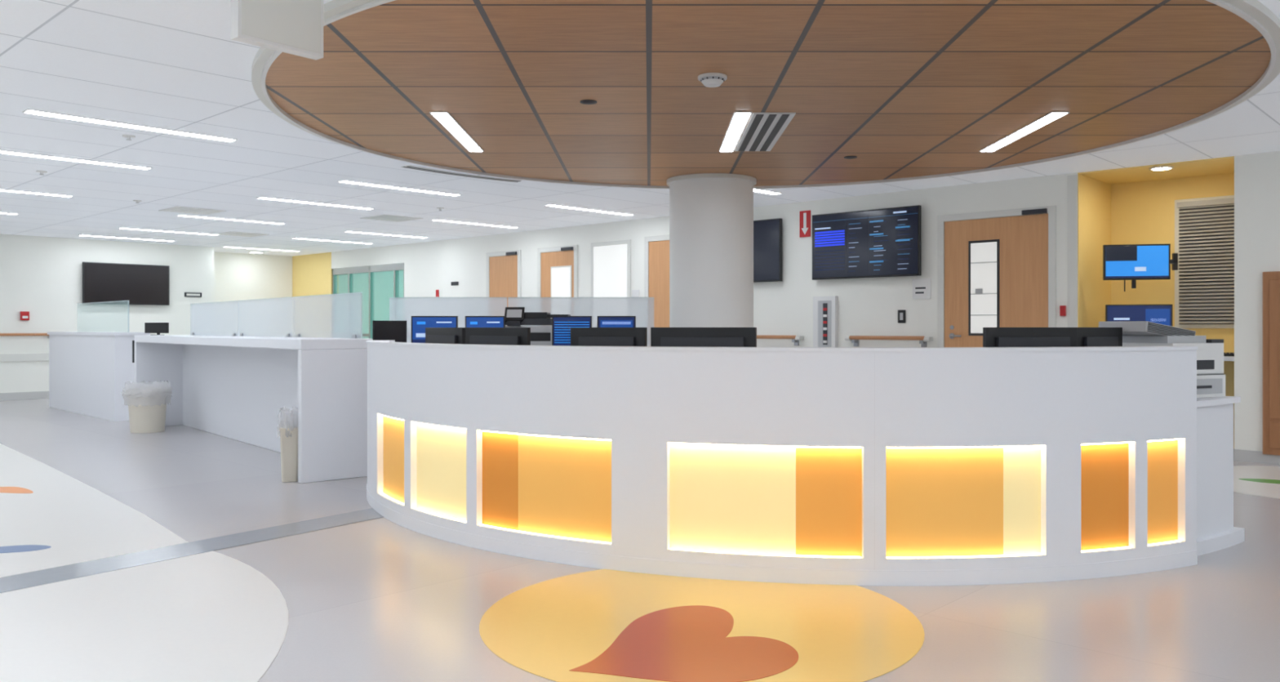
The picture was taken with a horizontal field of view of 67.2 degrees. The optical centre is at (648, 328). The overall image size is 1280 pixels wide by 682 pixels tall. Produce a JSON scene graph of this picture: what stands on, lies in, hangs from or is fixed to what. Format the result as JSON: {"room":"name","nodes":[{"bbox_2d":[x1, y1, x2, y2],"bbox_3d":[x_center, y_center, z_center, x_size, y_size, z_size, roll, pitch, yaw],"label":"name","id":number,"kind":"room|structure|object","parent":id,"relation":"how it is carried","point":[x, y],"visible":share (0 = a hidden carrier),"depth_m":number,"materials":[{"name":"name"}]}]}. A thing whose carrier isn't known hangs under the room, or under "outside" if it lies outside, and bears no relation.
{"room":"hospital interior","nodes":[
{"label":"hospital interior","id":0,"kind":"room"},
{"bbox_2d":[0,234,292,392],"bbox_3d":[-12.684,-0.175,13.708,1.250,2.650,16.750,0,0,43],"label":"wall","id":1,"kind":"structure","parent":0,"point":[42,277],"depth_m":16.23,"materials":[{"name":"paint"}]},
{"bbox_2d":[0,391,48,400],"bbox_3d":[-12.979,1.090,12.466,0.015,0.120,14.530,0,0,43],"label":"baseboard","id":2,"kind":"structure","parent":1,"relation":"attached to","point":[37,394],"depth_m":15.55,"materials":[{"name":"grey"}]},
{"bbox_2d":[0,333,48,337],"bbox_3d":[-10.586,0.119,14.965,0.102,0.082,2.450,0,0,43],"label":"handrail","id":3,"kind":"object","parent":1,"relation":"attached to","point":[1,334],"visible":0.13,"depth_m":15.49,"materials":[{"name":"brown wood"}]},
{"bbox_2d":[20,311,29,319],"bbox_3d":[-10.075,-0.200,15.548,0.054,0.140,0.120,0,0,43],"label":"alarm pull station","id":4,"kind":"object","parent":1,"relation":"attached to","point":[24,315],"visible":1,"depth_m":15.53,"materials":[{"name":"red plastic"}]},
{"bbox_2d":[82,262,168,305],"bbox_3d":[-9.026,-0.760,16.646,0.091,0.700,1.377,0,0,43],"label":"wall tv","id":5,"kind":"object","parent":1,"relation":"attached to","point":[138,284],"visible":0.94,"depth_m":16.59,"materials":[{"name":"black plastic"}]},
{"bbox_2d":[184,292,201,297],"bbox_3d":[-8.280,-0.610,17.497,0.022,0.080,0.300,0,0,43],"label":"wall sign","id":6,"kind":"object","parent":1,"relation":"attached to","point":[186,294],"visible":1,"depth_m":17.50,"materials":[{"name":"grey plastic"}]},
{"bbox_2d":[337,270,403,338],"bbox_3d":[-4.480,-0.175,19.389,3.800,2.650,2.750,0,0,43],"label":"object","id":7,"kind":"structure","parent":0,"point":[383,281],"depth_m":20.58,"materials":[{"name":"teal glass"}]},
{"bbox_2d":[580,99,596,104],"bbox_3d":[-0.392,-1.464,6.250,0.110,0.012,0.110,0,0,0],"label":"ceiling speaker","id":8,"kind":"object","parent":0,"point":[584,101],"depth_m":6.22},
{"bbox_2d":[0,398,1279,681],"bbox_3d":[-3.414,1.200,6.602,28.000,0.100,21.000,0,0,43],"label":"floor","id":9,"kind":"structure","parent":0,"point":[380,599],"depth_m":4.18,"materials":[{"name":"tile"}]},
{"bbox_2d":[0,443,187,577],"bbox_3d":[-7.179,1.149,6.341,5.504,0.002,10.120,0,0,-42],"label":"inlay","id":10,"kind":"object","parent":9,"relation":"on","point":[80,522],"visible":1,"depth_m":5.70,"materials":[{"name":"tile"}]},
{"bbox_2d":[0,486,33,493],"bbox_3d":[-4.583,1.148,6.861,0.614,0.003,0.225,0,0,12],"label":"inlay","id":11,"kind":"object","parent":10,"relation":"on","point":[2,489],"visible":1,"depth_m":6.82,"materials":[{"name":"orange"}]},
{"bbox_2d":[0,544,51,552],"bbox_3d":[-3.344,1.148,4.999,0.427,0.003,0.169,0,0,-17],"label":"inlay","id":12,"kind":"object","parent":10,"relation":"on","point":[10,548],"visible":1,"depth_m":5.02,"materials":[{"name":"blue"}]},
{"bbox_2d":[47,331,150,421],"bbox_3d":[-7.432,0.600,13.258,0.770,1.100,3.140,0,0,-45],"label":"counter","id":13,"kind":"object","parent":9,"relation":"on","point":[89,371],"depth_m":12.64,"materials":[{"name":"white laminate"}]},
{"bbox_2d":[80,300,128,332],"bbox_3d":[-7.447,-0.153,13.102,0.014,0.407,2.300,0,0,-45],"label":"glass sneeze guard","id":14,"kind":"object","parent":13,"relation":"on","point":[117,300],"visible":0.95,"depth_m":12.38,"materials":[{"name":"teal"}]},
{"bbox_2d":[0,551,288,681],"bbox_3d":[-2.785,1.149,2.045,2.516,0.002,5.385,0,0,35],"label":"inlay","id":15,"kind":"object","parent":9,"relation":"on","point":[211,615],"visible":1,"depth_m":3.75,"materials":[{"name":"tile"}]},
{"bbox_2d":[121,380,172,433],"bbox_3d":[-5.579,0.866,10.720,0.512,0.566,0.515,0,0,0],"label":"trash bin","id":16,"kind":"object","parent":9,"relation":"on","point":[146,402],"visible":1,"depth_m":10.56,"materials":[{"name":"grey plastic"}]},
{"bbox_2d":[0,507,383,592],"bbox_3d":[-3.425,1.148,3.571,0.289,0.002,6.248,0,0,35],"label":"strip","id":17,"kind":"object","parent":9,"relation":"on","point":[13,582],"depth_m":4.97,"materials":[{"name":"silver metal"}]},
{"bbox_2d":[133,334,372,483],"bbox_3d":[-4.067,0.615,9.350,0.560,1.070,5.300,0,0,-40],"label":"counter","id":18,"kind":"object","parent":9,"relation":"on","point":[234,387],"depth_m":8.96,"materials":[{"name":"white laminate"}]},
{"bbox_2d":[144,322,168,334],"bbox_3d":[-6.109,0.009,11.973,0.400,0.160,0.110,0,0,25],"label":"computer monitor","id":19,"kind":"object","parent":18,"relation":"on","point":[149,327],"visible":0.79,"depth_m":11.95,"materials":[{"name":"black plastic"}]},
{"bbox_2d":[190,292,362,337],"bbox_3d":[-3.818,-0.103,9.448,0.034,0.365,4.830,0,0,-40],"label":"glass screen","id":20,"kind":"object","parent":18,"relation":"on","point":[340,315],"visible":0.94,"depth_m":8.89,"materials":[{"name":"white"}]},
{"bbox_2d":[276,405,297,481],"bbox_3d":[-2.720,0.871,7.288,0.174,0.556,0.254,0,0,-22],"label":"wastebasket","id":21,"kind":"object","parent":9,"relation":"on","point":[287,427],"visible":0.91,"depth_m":7.20,"materials":[{"name":"white plastic"}]},
{"bbox_2d":[479,568,924,681],"bbox_3d":[0.200,1.149,3.840,1.728,0.002,1.728,0,0,0],"label":"inlay","id":22,"kind":"object","parent":9,"relation":"on","point":[548,628],"visible":0.72,"depth_m":3.77,"materials":[{"name":"tile"}]},
{"bbox_2d":[569,604,798,681],"bbox_3d":[0.214,1.148,3.520,0.696,0.003,0.882,0,0,21],"label":"inlay","id":23,"kind":"object","parent":22,"relation":"on","point":[691,642],"visible":1,"depth_m":3.41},
{"bbox_2d":[666,173,756,327],"bbox_3d":[0.620,-0.174,9.560,0.890,2.649,0.890,0,0,0],"label":"column","id":24,"kind":"structure","parent":9,"relation":"on","point":[711,215],"depth_m":9.20,"materials":[{"name":"paint"}]},
{"bbox_2d":[366,339,1244,585],"bbox_3d":[0.325,0.619,5.523,5.623,1.062,2.128,0,0,21],"label":"reception desk","id":25,"kind":"object","parent":9,"relation":"on","point":[825,465],"visible":1,"depth_m":4.46,"materials":[{"name":"white laminate"}]},
{"bbox_2d":[425,327,465,343],"bbox_3d":[-1.355,0.197,6.278,0.200,0.404,0.500,0,0,-40],"label":"computer monitor","id":26,"kind":"object","parent":25,"relation":"on","point":[433,335],"visible":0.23,"depth_m":6.24,"materials":[{"name":"black plastic"}]},
{"bbox_2d":[465,327,530,345],"bbox_3d":[-0.906,0.197,5.622,0.520,0.404,0.200,0,0,38],"label":"computer monitor","id":27,"kind":"object","parent":25,"relation":"on","point":[473,335],"visible":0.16,"depth_m":5.60,"materials":[{"name":"black plastic"}]},
{"bbox_2d":[570,327,647,346],"bbox_3d":[-0.227,0.197,5.083,0.440,0.404,0.200,0,0,23],"label":"computer monitor","id":28,"kind":"object","parent":25,"relation":"on","point":[585,336],"visible":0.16,"depth_m":5.08,"materials":[{"name":"black plastic"}]},
{"bbox_2d":[650,327,756,346],"bbox_3d":[0.265,0.197,4.866,0.550,0.404,0.200,0,0,18],"label":"computer monitor","id":29,"kind":"object","parent":25,"relation":"on","point":[660,336],"visible":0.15,"depth_m":4.87,"materials":[{"name":"black plastic"}]},
{"bbox_2d":[982,327,1076,346],"bbox_3d":[1.937,0.197,4.842,0.545,0.404,0.200,0,0,-17],"label":"computer monitor","id":30,"kind":"object","parent":25,"relation":"on","point":[992,336],"visible":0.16,"depth_m":4.84,"materials":[{"name":"black plastic"}]},
{"bbox_2d":[1076,327,1122,346],"bbox_3d":[2.382,0.197,5.064,0.360,0.404,0.200,0,0,-27],"label":"computer monitor","id":31,"kind":"object","parent":25,"relation":"on","point":[1086,336],"visible":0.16,"depth_m":5.06,"materials":[{"name":"black plastic"}]},
{"bbox_2d":[1098,320,1225,397],"bbox_3d":[2.787,0.166,5.266,0.543,0.406,0.408,0,0,-24],"label":"printer","id":32,"kind":"object","parent":25,"relation":"on","point":[1211,376],"visible":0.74,"depth_m":5.14,"materials":[{"name":"white plastic"}]},
{"bbox_2d":[1223,355,1234,360],"bbox_3d":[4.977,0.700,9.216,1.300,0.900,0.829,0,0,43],"label":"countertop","id":33,"kind":"structure","parent":9,"relation":"on","point":[1225,357],"depth_m":8.52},
{"bbox_2d":[1105,304,1172,326],"bbox_3d":[4.648,0.012,9.159,0.580,0.474,0.200,0,0,12],"label":"computer monitor","id":34,"kind":"object","parent":33,"relation":"on","point":[1157,313],"visible":0.38,"depth_m":9.12,"materials":[{"name":"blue plastic"}]},
{"bbox_2d":[1233,465,1279,497],"bbox_3d":[5.000,1.149,7.100,1.900,0.002,1.900,0,0,0],"label":"inlay","id":35,"kind":"object","parent":9,"relation":"on","point":[1251,487],"visible":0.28,"depth_m":7.26,"materials":[{"name":"plastic"}]},
{"bbox_2d":[1239,478,1279,483],"bbox_3d":[4.733,1.148,7.187,0.568,0.003,0.208,0,0,33],"label":"inlay","id":36,"kind":"object","parent":35,"relation":"on","point":[1261,480],"visible":1,"depth_m":7.25,"materials":[{"name":"green"}]},
{"bbox_3d":[-1.275,0.775,9.055,2.650,0.750,1.010,0,0,0],"label":"work table","id":37,"kind":"object","parent":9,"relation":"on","visible":0},
{"bbox_2d":[372,320,406,342],"bbox_3d":[-2.356,0.165,8.737,0.300,0.469,0.200,0,0,-23],"label":"computer monitor","id":38,"kind":"object","parent":37,"relation":"on","point":[381,329],"visible":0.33,"depth_m":8.70,"materials":[{"name":"black plastic"}]},
{"bbox_2d":[411,315,457,342],"bbox_3d":[-1.950,0.143,8.790,0.420,0.511,0.200,0,0,0],"label":"computer monitor","id":39,"kind":"object","parent":37,"relation":"on","point":[419,323],"visible":0.3,"depth_m":8.75,"materials":[{"name":"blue plastic"}]},
{"bbox_2d":[465,315,505,327],"bbox_3d":[-1.490,0.143,8.790,0.360,0.511,0.200,0,0,0],"label":"computer monitor","id":40,"kind":"object","parent":37,"relation":"on","point":[470,321],"visible":0.22,"depth_m":8.75,"materials":[{"name":"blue plastic"}]},
{"bbox_2d":[389,297,653,346],"bbox_3d":[-1.255,0.042,9.506,2.610,0.696,0.014,0,0,0],"label":"glass screen","id":41,"kind":"object","parent":37,"relation":"on","point":[401,308],"visible":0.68,"depth_m":9.50,"materials":[{"name":"white"}]},
{"bbox_2d":[504,306,570,345],"bbox_3d":[-1.035,0.100,9.200,0.670,0.598,0.480,0,0,0],"label":"photocopier","id":42,"kind":"object","parent":37,"relation":"on","point":[515,317],"visible":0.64,"depth_m":9.01,"materials":[{"name":"grey plastic"}]},
{"bbox_2d":[551,315,591,345],"bbox_3d":[-0.700,0.143,8.790,0.360,0.511,0.200,0,0,0],"label":"computer monitor","id":43,"kind":"object","parent":37,"relation":"on","point":[561,325],"visible":0.52,"depth_m":8.75,"materials":[{"name":"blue plastic"}]},
{"bbox_2d":[597,315,635,327],"bbox_3d":[-0.295,0.143,8.790,0.350,0.511,0.200,0,0,0],"label":"computer monitor","id":44,"kind":"object","parent":37,"relation":"on","point":[602,321],"visible":0.33,"depth_m":8.75,"materials":[{"name":"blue plastic"}]},
{"bbox_2d":[0,0,1279,256],"bbox_3d":[-3.414,-1.550,6.602,28.000,0.100,21.000,0,0,43],"label":"ceiling","id":45,"kind":"structure","parent":0,"point":[171,64],"depth_m":8.61,"materials":[{"name":"tile"}]},
{"bbox_2d":[0,212,18,214],"bbox_3d":[-8.770,-1.495,12.100,0.124,0.009,1.444,0,0,43],"label":"ceiling light","id":46,"kind":"object","parent":45,"relation":"in","point":[0,212],"depth_m":12.52,"materials":[{"name":"white plastic"}]},
{"bbox_2d":[0,188,73,196],"bbox_3d":[-7.040,-1.495,10.400,0.124,0.009,1.444,0,0,43],"label":"ceiling light","id":47,"kind":"object","parent":45,"relation":"in","point":[6,190],"depth_m":10.64,"materials":[{"name":"white plastic"}]},
{"bbox_2d":[35,170,47,174],"bbox_3d":[-5.800,-1.483,9.200,0.090,0.034,0.090,0,0,0],"label":"sprinkler","id":48,"kind":"object","parent":45,"relation":"attached to","point":[42,172],"visible":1,"depth_m":9.18,"materials":[{"name":"white plastic"}]},
{"bbox_2d":[0,150,152,169],"bbox_3d":[-5.170,-1.495,8.500,0.124,0.009,1.444,0,0,43],"label":"ceiling light","id":49,"kind":"object","parent":45,"relation":"in","point":[1,151],"depth_m":8.54,"materials":[{"name":"white plastic"}]},
{"bbox_2d":[79,234,173,241],"bbox_3d":[-8.650,-1.495,16.000,0.124,0.009,1.444,0,0,43],"label":"ceiling light","id":50,"kind":"object","parent":45,"relation":"in","point":[81,234],"depth_m":15.93,"materials":[{"name":"white plastic"}]},
{"bbox_2d":[122,134,135,140],"bbox_3d":[-4.050,-1.483,7.500,0.090,0.034,0.090,0,0,0],"label":"sprinkler","id":51,"kind":"object","parent":45,"relation":"attached to","point":[128,136],"visible":1,"depth_m":7.49,"materials":[{"name":"white plastic"}]},
{"bbox_2d":[22,108,237,142],"bbox_3d":[-3.800,-1.495,7.155,0.124,0.009,1.444,0,0,43],"label":"ceiling light","id":52,"kind":"object","parent":45,"relation":"in","point":[28,111],"depth_m":7.07,"materials":[{"name":"white plastic"}]},
{"bbox_2d":[118,227,219,235],"bbox_3d":[-7.400,-1.495,14.900,0.124,0.009,1.444,0,0,43],"label":"ceiling light","id":53,"kind":"object","parent":45,"relation":"in","point":[118,228],"depth_m":14.84,"materials":[{"name":"white plastic"}]},
{"bbox_2d":[158,205,226,214],"bbox_3d":[-5.805,-1.495,12.250,0.600,0.010,0.600,0,0,43],"label":"ceiling vent","id":54,"kind":"object","parent":45,"relation":"in","point":[175,209],"depth_m":12.18,"materials":[{"name":"grey metal"}]},
{"bbox_2d":[177,214,285,224],"bbox_3d":[-5.730,-1.495,13.270,0.124,0.009,1.444,0,0,43],"label":"ceiling light","id":55,"kind":"object","parent":45,"relation":"in","point":[177,215],"depth_m":13.21,"materials":[{"name":"white plastic"}]},
{"bbox_2d":[214,231,268,236],"bbox_3d":[-6.479,-1.495,15.340,0.600,0.010,0.600,0,0,43],"label":"ceiling vent","id":56,"kind":"object","parent":45,"relation":"in","point":[233,233],"depth_m":15.28,"materials":[{"name":"grey metal"}]},
{"bbox_2d":[248,251,264,253],"bbox_3d":[-7.738,-1.494,18.975,0.300,0.012,0.300,0,0,0],"label":"recessed light","id":57,"kind":"object","parent":45,"relation":"in","point":[248,251],"visible":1,"depth_m":18.98,"materials":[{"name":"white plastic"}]},
{"bbox_2d":[222,246,300,251],"bbox_3d":[-7.300,-1.495,18.200,0.124,0.009,1.444,0,0,43],"label":"ceiling light","id":58,"kind":"object","parent":45,"relation":"in","point":[223,246],"depth_m":18.13,"materials":[{"name":"white plastic"}]},
{"bbox_2d":[231,0,323,59],"bbox_3d":[-1.604,-1.355,4.174,0.063,0.290,0.400,0,0,39],"label":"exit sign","id":59,"kind":"object","parent":45,"relation":"hanging from","point":[294,27],"visible":1,"depth_m":4.16,"materials":[{"name":"white plastic"}]},
{"bbox_2d":[256,196,373,209],"bbox_3d":[-3.970,-1.495,11.550,0.124,0.009,1.444,0,0,43],"label":"ceiling light","id":60,"kind":"object","parent":45,"relation":"in","point":[262,197],"depth_m":11.48,"materials":[{"name":"white plastic"}]},
{"bbox_2d":[292,237,372,244],"bbox_3d":[-5.400,-1.495,16.500,0.124,0.009,1.444,0,0,43],"label":"ceiling light","id":61,"kind":"object","parent":45,"relation":"in","point":[292,237],"depth_m":16.43,"materials":[{"name":"white plastic"}]},
{"bbox_2d":[344,231,426,238],"bbox_3d":[-4.180,-1.495,15.400,0.124,0.009,1.444,0,0,43],"label":"ceiling light","id":62,"kind":"object","parent":45,"relation":"in","point":[344,231],"depth_m":15.35,"materials":[{"name":"white plastic"}]},
{"bbox_2d":[360,214,422,222],"bbox_3d":[-3.500,-1.495,13.109,0.600,0.010,0.600,0,0,43],"label":"ceiling vent","id":63,"kind":"object","parent":45,"relation":"in","point":[380,217],"depth_m":13.09,"materials":[{"name":"grey metal"}]},
{"bbox_2d":[337,179,461,195],"bbox_3d":[-2.640,-1.495,10.310,0.124,0.009,1.444,0,0,43],"label":"ceiling light","id":64,"kind":"object","parent":45,"relation":"in","point":[343,181],"depth_m":10.25,"materials":[{"name":"white plastic"}]},
{"bbox_2d":[400,164,521,182],"bbox_3d":[-1.807,-1.494,9.364,1.319,0.009,0.179,0,0,-45],"label":"ceiling vent","id":65,"kind":"object","parent":45,"relation":"in","point":[410,166],"visible":1,"depth_m":9.34,"materials":[{"name":"grey metal"}]},
{"bbox_2d":[431,218,518,227],"bbox_3d":[-2.470,-1.495,13.800,0.124,0.009,1.444,0,0,43],"label":"ceiling light","id":66,"kind":"object","parent":45,"relation":"in","point":[437,220],"depth_m":13.72,"materials":[{"name":"white plastic"}]},
{"bbox_2d":[544,204,634,215],"bbox_3d":[-0.730,-1.495,12.200,0.124,0.009,1.444,0,0,43],"label":"ceiling light","id":67,"kind":"object","parent":45,"relation":"in","point":[551,205],"depth_m":12.17,"materials":[{"name":"white plastic"}]},
{"bbox_2d":[697,72,727,87],"bbox_3d":[0.370,-1.442,5.620,0.170,0.055,0.170,0,0,0],"label":"smoke detector","id":68,"kind":"object","parent":45,"relation":"attached to","point":[708,79],"visible":1,"depth_m":5.57,"materials":[{"name":"white plastic"}]},
{"bbox_2d":[734,112,795,151],"bbox_3d":[0.855,-1.463,7.255,0.290,0.012,1.390,0,0,0],"label":"ceiling vent","id":69,"kind":"object","parent":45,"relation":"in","point":[762,131],"visible":1,"depth_m":7.12,"materials":[{"name":"grey metal"}]},
{"bbox_2d":[251,0,1279,188],"bbox_3d":[0.668,-1.472,6.846,6.458,0.054,6.458,0,0,0],"label":"trim","id":70,"kind":"structure","parent":45,"relation":"attached to","point":[1260,16],"depth_m":5.91,"materials":[{"name":"white plastic"}]},
{"bbox_2d":[753,188,782,194],"bbox_3d":[0.940,-1.495,10.200,0.124,0.009,1.444,0,0,43],"label":"ceiling light","id":71,"kind":"object","parent":45,"relation":"in","point":[754,189],"depth_m":10.55,"materials":[{"name":"white plastic"}]},
{"bbox_2d":[265,0,1271,186],"bbox_3d":[0.668,-1.485,6.846,6.308,0.029,6.308,0,0,0],"label":"disc","id":72,"kind":"object","parent":45,"relation":"attached to","point":[904,88],"depth_m":5.72,"materials":[{"name":"brown wood"}]},
{"bbox_2d":[429,111,484,151],"bbox_3d":[-1.428,-1.465,7.260,0.124,0.009,1.444,0,0,0],"label":"ceiling light","id":73,"kind":"object","parent":72,"relation":"in","point":[445,118],"depth_m":7.13,"materials":[{"name":"white plastic"}]},
{"bbox_2d":[718,111,752,151],"bbox_3d":[0.640,-1.465,7.260,0.124,0.009,1.444,0,0,0],"label":"ceiling light","id":74,"kind":"object","parent":72,"relation":"in","point":[739,121],"depth_m":7.13,"materials":[{"name":"white plastic"}]},
{"bbox_2d":[978,111,1070,151],"bbox_3d":[2.795,-1.465,7.260,0.124,0.009,1.444,0,0,0],"label":"ceiling light","id":75,"kind":"object","parent":72,"relation":"in","point":[1051,117],"depth_m":7.13,"materials":[{"name":"white plastic"}]},
{"bbox_2d":[1149,165,1173,170],"bbox_3d":[4.750,-1.482,8.930,0.200,0.012,0.200,0,0,0],"label":"recessed light","id":76,"kind":"object","parent":45,"relation":"in","point":[1162,167],"visible":1,"depth_m":8.91,"materials":[{"name":"white plastic"}]},
{"bbox_2d":[292,151,1279,450],"bbox_3d":[2.122,-0.175,11.879,25.100,2.650,1.070,0,0,43],"label":"wall","id":77,"kind":"structure","parent":0,"point":[867,306],"depth_m":10.07,"materials":[{"name":"paint"}]},
{"bbox_2d":[332,262,404,338],"bbox_3d":[-5.271,-0.010,18.123,2.570,2.320,0.080,0,0,43],"label":"door","id":78,"kind":"structure","parent":77,"relation":"in","point":[395,268],"depth_m":18.04,"materials":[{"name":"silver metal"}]},
{"bbox_2d":[435,289,439,296],"bbox_3d":[-3.623,-0.600,16.496,0.080,0.120,0.011,0,0,43],"label":"wall sign","id":79,"kind":"object","parent":77,"relation":"attached to","point":[437,291],"visible":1,"depth_m":16.48,"materials":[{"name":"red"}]},
{"bbox_2d":[450,281,458,285],"bbox_3d":[-3.257,-0.750,16.155,0.200,0.060,0.011,0,0,43],"label":"wall sign","id":80,"kind":"object","parent":77,"relation":"attached to","point":[452,283],"visible":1,"depth_m":16.15,"materials":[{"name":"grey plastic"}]},
{"bbox_2d":[486,249,520,306],"bbox_3d":[-2.325,-0.035,15.246,0.860,2.370,0.069,0,0,43],"label":"door","id":81,"kind":"structure","parent":77,"relation":"in","point":[503,273],"depth_m":15.25,"materials":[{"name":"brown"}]},
{"bbox_2d":[0,174,1077,361],"bbox_3d":[-4.902,-0.165,13.718,18.718,2.630,7.392,0,0,5],"label":"trim","id":82,"kind":"structure","parent":77,"relation":"attached to","point":[1073,179],"depth_m":9.31,"materials":[{"name":"white"}]},
{"bbox_2d":[537,244,577,297],"bbox_3d":[-1.388,-0.035,14.372,0.887,2.370,0.069,0,0,43],"label":"door","id":83,"kind":"structure","parent":77,"relation":"in","point":[557,270],"depth_m":14.36,"materials":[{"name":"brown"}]},
{"bbox_2d":[591,239,631,297],"bbox_3d":[-0.544,-0.615,13.617,0.790,1.230,0.023,0,0,43],"label":"window","id":84,"kind":"structure","parent":77,"relation":"in","point":[611,260],"depth_m":13.59,"materials":[{"name":"white glass"}]},
{"bbox_2d":[631,289,639,297],"bbox_3d":[-0.186,-0.450,13.291,0.140,0.160,0.011,0,0,43],"label":"room sign","id":85,"kind":"object","parent":77,"relation":"attached to","point":[635,293],"visible":0.56,"depth_m":13.28,"materials":[{"name":"white plastic"}]},
{"bbox_2d":[644,234,669,327],"bbox_3d":[0.343,-0.050,12.758,1.140,2.400,0.069,0,0,43],"label":"door","id":86,"kind":"structure","parent":77,"relation":"in","point":[656,254],"depth_m":12.99,"materials":[{"name":"brown wood"}]},
{"bbox_2d":[753,217,782,282],"bbox_3d":[1.107,-0.942,12.030,1.351,0.753,0.092,0,0,43],"label":"wall tv","id":87,"kind":"object","parent":77,"relation":"attached to","point":[767,233],"visible":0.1,"depth_m":11.66,"materials":[{"name":"black plastic"}]},
{"bbox_2d":[756,334,804,345],"bbox_3d":[1.305,0.144,11.839,1.360,0.122,0.102,0,0,43],"label":"handrail","id":88,"kind":"object","parent":77,"relation":"attached to","point":[795,339],"visible":0.53,"depth_m":11.49,"materials":[{"name":"brown wood"}]},
{"bbox_2d":[800,209,810,237],"bbox_3d":[1.847,-1.235,11.394,0.150,0.310,0.012,0,0,43],"label":"fire extinguisher sign","id":89,"kind":"object","parent":77,"relation":"attached to","point":[805,215],"visible":1,"depth_m":11.38,"materials":[{"name":"red plastic"}]},
{"bbox_2d":[813,296,837,346],"bbox_3d":[2.043,-0.050,11.172,0.300,0.640,0.069,0,0,43],"label":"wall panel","id":90,"kind":"object","parent":77,"relation":"attached to","point":[824,308],"visible":0.94,"depth_m":11.13,"materials":[{"name":"white plastic"}]},
{"bbox_2d":[812,204,921,279],"bbox_3d":[2.426,-0.942,10.800,1.355,0.753,0.093,0,0,43],"label":"wall tv","id":91,"kind":"object","parent":77,"relation":"attached to","point":[883,242],"visible":1,"depth_m":10.72,"materials":[{"name":"black plastic"}]},
{"bbox_2d":[844,335,933,346],"bbox_3d":[2.625,0.144,10.608,1.030,0.122,0.101,0,0,43],"label":"handrail","id":92,"kind":"object","parent":77,"relation":"attached to","point":[855,339],"visible":0.96,"depth_m":10.54,"materials":[{"name":"brown wood"}]},
{"bbox_2d":[897,310,905,322],"bbox_3d":[2.764,-0.130,10.537,0.090,0.140,0.015,0,0,43],"label":"light switch","id":93,"kind":"object","parent":77,"relation":"attached to","point":[901,313],"visible":1,"depth_m":10.53,"materials":[{"name":"black plastic"}]},
{"bbox_2d":[912,278,930,298],"bbox_3d":[2.937,-0.425,10.378,0.210,0.220,0.012,0,0,43],"label":"room sign","id":94,"kind":"object","parent":77,"relation":"attached to","point":[921,286],"visible":1,"depth_m":10.37,"materials":[{"name":"white plastic"}]},
{"bbox_2d":[937,204,1056,346],"bbox_3d":[3.506,-0.025,9.808,1.231,2.350,0.070,0,0,43],"label":"door","id":95,"kind":"structure","parent":77,"relation":"in","point":[1001,271],"depth_m":9.82,"materials":[{"name":"brown wood"}]},
{"bbox_2d":[1059,305,1066,315],"bbox_3d":[4.021,-0.170,9.356,0.050,0.100,0.029,0,0,43],"label":"fire alarm","id":96,"kind":"object","parent":77,"relation":"attached to","point":[1062,308],"visible":1,"depth_m":9.34,"materials":[{"name":"red plastic"}]},
{"bbox_2d":[1102,243,1177,291],"bbox_3d":[4.668,-0.573,9.154,0.660,0.445,0.094,0,0,12],"label":"wall tv","id":97,"kind":"object","parent":77,"relation":"attached to","point":[1133,262],"visible":1,"depth_m":9.12,"materials":[{"name":"black plastic"}]},
{"bbox_2d":[1174,195,1234,328],"bbox_3d":[5.408,-0.635,9.341,0.570,1.270,0.059,0,0,43],"label":"window","id":98,"kind":"structure","parent":77,"relation":"in","point":[1204,227],"depth_m":9.35,"materials":[{"name":"white"}]},
{"bbox_2d":[1234,448,1279,464],"bbox_3d":[3.289,1.100,10.052,20.900,0.100,0.016,0,0,43],"label":"baseboard","id":99,"kind":"structure","parent":77,"relation":"attached to","point":[1249,455],"depth_m":8.26,"materials":[{"name":"grey"}]},
{"bbox_2d":[1262,271,1279,455],"bbox_3d":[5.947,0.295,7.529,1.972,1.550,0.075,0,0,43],"label":"door","id":100,"kind":"structure","parent":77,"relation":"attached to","point":[1271,280],"depth_m":8.14,"materials":[{"name":"brown wood"}]},
{"bbox_2d":[844,155,857,159],"bbox_3d":[1.730,-1.464,8.270,0.110,0.012,0.110,0,0,0],"label":"ceiling speaker","id":101,"kind":"object","parent":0,"point":[846,157],"depth_m":8.25}
]}

